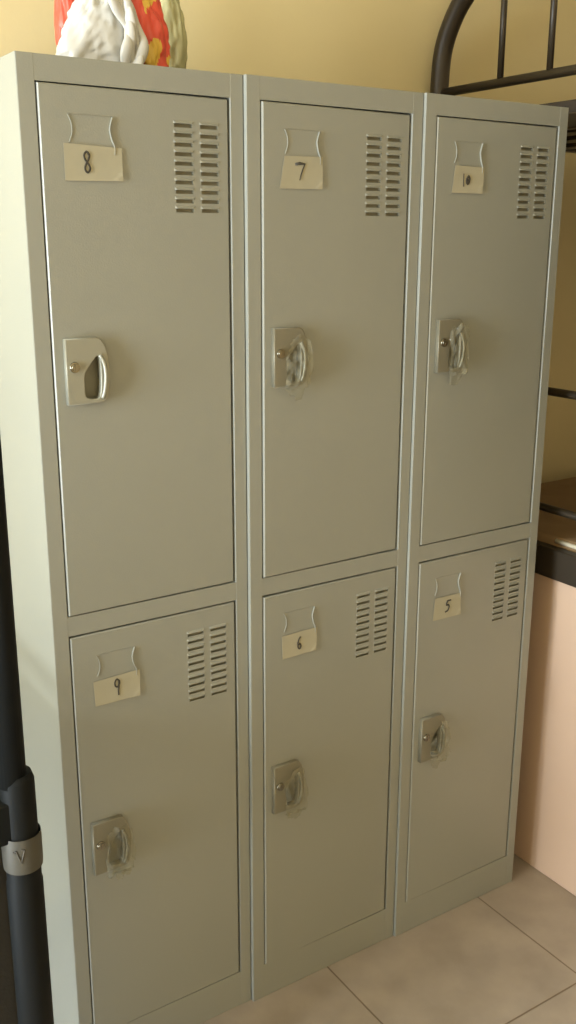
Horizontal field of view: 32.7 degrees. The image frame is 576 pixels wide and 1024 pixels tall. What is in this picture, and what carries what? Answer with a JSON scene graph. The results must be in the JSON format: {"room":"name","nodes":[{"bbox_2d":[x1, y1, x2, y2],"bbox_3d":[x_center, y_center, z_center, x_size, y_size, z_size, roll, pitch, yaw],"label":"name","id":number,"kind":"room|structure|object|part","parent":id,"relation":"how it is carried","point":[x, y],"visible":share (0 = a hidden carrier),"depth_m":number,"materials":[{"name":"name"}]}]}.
{"room":"hostel dormitory room","nodes":[
{"label":"hostel dormitory room","id":0,"kind":"room"},
{"bbox_2d":[0,0,575,482],"bbox_3d":[-0.375,-0.414,2.212,7.000,2.750,0.100,-10,18,-32],"label":"wall","id":1,"kind":"structure","parent":0,"point":[384,44],"depth_m":2.38,"materials":[{"name":"paint"}]},
{"bbox_2d":[200,854,575,1023],"bbox_3d":[0.611,1.369,1.129,7.000,0.100,3.730,-10,18,-32],"label":"floor","id":2,"kind":"structure","parent":0,"point":[506,954],"depth_m":2.18,"materials":[{"name":"tile"}]},
{"bbox_2d":[0,847,17,1023],"bbox_3d":[-0.584,0.840,1.404,0.440,0.765,0.112,-10,18,-32],"label":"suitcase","id":3,"kind":"object","parent":2,"relation":"on","point":[8,1007],"visible":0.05,"depth_m":1.44,"materials":[{"name":"black"}]},
{"bbox_2d":[0,436,53,1023],"bbox_3d":[-1.366,0.526,1.127,1.977,1.515,0.783,-10,18,-32],"label":"bunk bed","id":4,"kind":"object","parent":2,"relation":"on","point":[21,846],"visible":1,"depth_m":1.31,"materials":[{"name":"black metal"}]},
{"bbox_3d":[-1.368,0.465,1.111,1.955,0.060,0.760,-10,18,-32],"label":"bed frame","id":5,"kind":"part","parent":4,"relation":"part of","materials":[{"name":"black metal"}]},
{"bbox_2d":[0,51,250,1023],"bbox_3d":[-0.353,0.142,1.929,0.381,1.830,0.492,-10,18,-32],"label":"locker","id":6,"kind":"object","parent":2,"relation":"on","point":[123,408],"visible":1,"depth_m":1.70,"materials":[{"name":"metal"}]},
{"bbox_2d":[54,0,73,44],"bbox_3d":[-0.391,-0.889,1.778,0.064,0.239,0.054,-1,16,-4],"label":"plastic bag","id":7,"kind":"object","parent":6,"relation":"on","point":[61,7],"visible":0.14,"depth_m":1.75,"materials":[{"name":"red plastic"}]},
{"bbox_3d":[-0.322,-0.226,1.574,0.074,0.105,0.011,-10,19,-33],"label":"handle plate","id":8,"kind":"part","parent":6,"relation":"part of","materials":[{"name":"silver metal"}]},
{"bbox_2d":[56,0,148,63],"bbox_3d":[-0.308,-0.803,1.601,0.147,0.168,0.109,-10,18,-32],"label":"plastic bag","id":9,"kind":"object","parent":6,"relation":"on","point":[109,30],"visible":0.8,"depth_m":1.58,"materials":[{"name":"white plastic"}]},
{"bbox_3d":[-0.266,-0.801,1.591,0.069,0.166,0.046,-10,18,-32],"label":"bag handle","id":10,"kind":"part","parent":9,"relation":"part of","materials":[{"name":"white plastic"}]},
{"bbox_3d":[-0.324,0.610,1.807,0.074,0.105,0.011,-10,18,-32],"label":"handle plate","id":11,"kind":"part","parent":6,"relation":"part of","materials":[{"name":"silver metal"}]},
{"bbox_3d":[-0.239,-0.252,1.642,0.324,0.838,0.018,-10,19,-33],"label":"door","id":12,"kind":"part","parent":6,"relation":"part of","materials":[{"name":"paint"}]},
{"bbox_2d":[131,0,170,66],"bbox_3d":[-0.241,-0.833,1.677,0.082,0.185,0.073,-10,18,-32],"label":"plastic bag","id":13,"kind":"object","parent":6,"relation":"on","point":[150,15],"visible":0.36,"depth_m":1.66,"materials":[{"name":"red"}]},
{"bbox_3d":[-0.242,0.590,1.876,0.324,0.830,0.018,-10,18,-32],"label":"door","id":14,"kind":"part","parent":6,"relation":"part of","materials":[{"name":"paint"}]},
{"bbox_2d":[160,0,187,68],"bbox_3d":[-0.224,-0.883,1.811,0.076,0.209,0.077,-10,18,-32],"label":"plastic bag","id":15,"kind":"object","parent":6,"relation":"on","point":[172,12],"visible":0.36,"depth_m":1.78,"materials":[{"name":"yellow plastic"}]},
{"bbox_2d":[242,74,423,1001],"bbox_3d":[-0.028,0.089,2.123,0.381,1.830,0.494,-10,18,-32],"label":"locker","id":16,"kind":"object","parent":2,"relation":"on","point":[332,172],"visible":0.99,"depth_m":1.90,"materials":[{"name":"metal"}]},
{"bbox_3d":[0.001,0.557,2.001,0.074,0.105,0.011,-10,18,-32],"label":"handle plate","id":17,"kind":"part","parent":16,"relation":"part of","materials":[{"name":"silver metal"}]},
{"bbox_3d":[0.004,-0.279,1.768,0.074,0.105,0.011,-10,19,-33],"label":"handle plate","id":18,"kind":"part","parent":16,"relation":"part of","materials":[{"name":"silver metal"}]},
{"bbox_3d":[0.083,0.537,2.070,0.324,0.830,0.018,-10,18,-32],"label":"door","id":19,"kind":"part","parent":16,"relation":"part of","materials":[{"name":"paint"}]},
{"bbox_3d":[0.085,-0.305,1.837,0.324,0.838,0.018,-10,19,-33],"label":"door","id":20,"kind":"part","parent":16,"relation":"part of","materials":[{"name":"paint"}]},
{"bbox_2d":[393,93,568,936],"bbox_3d":[0.295,0.035,2.320,0.381,1.830,0.492,-10,18,-32],"label":"locker","id":21,"kind":"object","parent":2,"relation":"on","point":[492,171],"visible":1,"depth_m":2.10,"materials":[{"name":"metal"}]},
{"bbox_3d":[0.324,0.503,2.198,0.074,0.105,0.011,-10,18,-32],"label":"handle plate","id":22,"kind":"part","parent":21,"relation":"part of","materials":[{"name":"silver metal"}]},
{"bbox_3d":[0.326,-0.333,1.966,0.074,0.105,0.011,-10,18,-32],"label":"handle plate","id":23,"kind":"part","parent":21,"relation":"part of","materials":[{"name":"silver metal"}]},
{"bbox_3d":[0.406,0.483,2.267,0.324,0.830,0.018,-10,18,-32],"label":"door","id":24,"kind":"part","parent":21,"relation":"part of","materials":[{"name":"paint"}]},
{"bbox_3d":[0.408,-0.359,2.034,0.324,0.838,0.018,-10,18,-32],"label":"door","id":25,"kind":"part","parent":21,"relation":"part of","materials":[{"name":"paint"}]},
{"bbox_2d":[430,0,575,587],"bbox_3d":[1.202,-0.262,2.602,1.395,2.257,1.037,-10,18,-32],"label":"bunk bed","id":26,"kind":"object","parent":2,"relation":"on","point":[553,562],"visible":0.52,"depth_m":2.31,"materials":[{"name":"black metal"}]},
{"bbox_3d":[0.642,-1.033,2.008,0.046,0.458,1.029,-10,18,-32],"label":"arch rail","id":27,"kind":"part","parent":26,"relation":"part of","materials":[{"name":"black metal"}]},
{"bbox_3d":[0.642,-0.927,2.038,0.021,0.020,0.960,-10,18,-32],"label":"cross rail","id":28,"kind":"part","parent":26,"relation":"part of","materials":[{"name":"black metal"}]},
{"bbox_3d":[1.195,0.028,2.678,1.354,0.074,0.940,-10,18,-32],"label":"bed frame","id":29,"kind":"part","parent":26,"relation":"part of","materials":[{"name":"black metal"}]},
{"bbox_2d":[537,477,575,552],"bbox_3d":[1.190,0.011,2.671,1.286,0.083,0.880,-10,18,-32],"label":"mattress","id":30,"kind":"object","parent":26,"relation":"on","point":[553,529],"visible":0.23,"depth_m":2.51,"materials":[{"name":"beige"}]},
{"bbox_2d":[539,99,575,112],"bbox_3d":[1.195,-0.948,2.406,1.280,0.054,0.880,-10,18,-32],"label":"mattress","id":31,"kind":"object","parent":26,"relation":"on","point":[571,104],"visible":0.08,"depth_m":2.14,"materials":[{"name":"grey fabric"}]},
{"bbox_3d":[0.640,0.001,2.295,0.019,0.018,0.960,-10,18,-32],"label":"guard rail","id":32,"kind":"part","parent":26,"relation":"part of","materials":[{"name":"black metal"}]},
{"bbox_3d":[0.640,-0.265,2.222,0.019,0.018,0.960,-10,18,-32],"label":"guard rail","id":33,"kind":"part","parent":26,"relation":"part of","materials":[{"name":"black metal"}]},
{"bbox_3d":[1.198,-0.923,2.414,1.354,0.032,0.940,-10,18,-32],"label":"bed frame","id":34,"kind":"part","parent":26,"relation":"part of","materials":[{"name":"black metal"}]},
{"bbox_2d":[514,573,575,895],"bbox_3d":[0.642,0.540,2.448,0.016,0.790,0.920,-10,18,-32],"label":"board","id":35,"kind":"object","parent":2,"relation":"on","point":[545,833],"visible":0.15,"depth_m":2.43,"materials":[{"name":"beige wood"}]}
]}

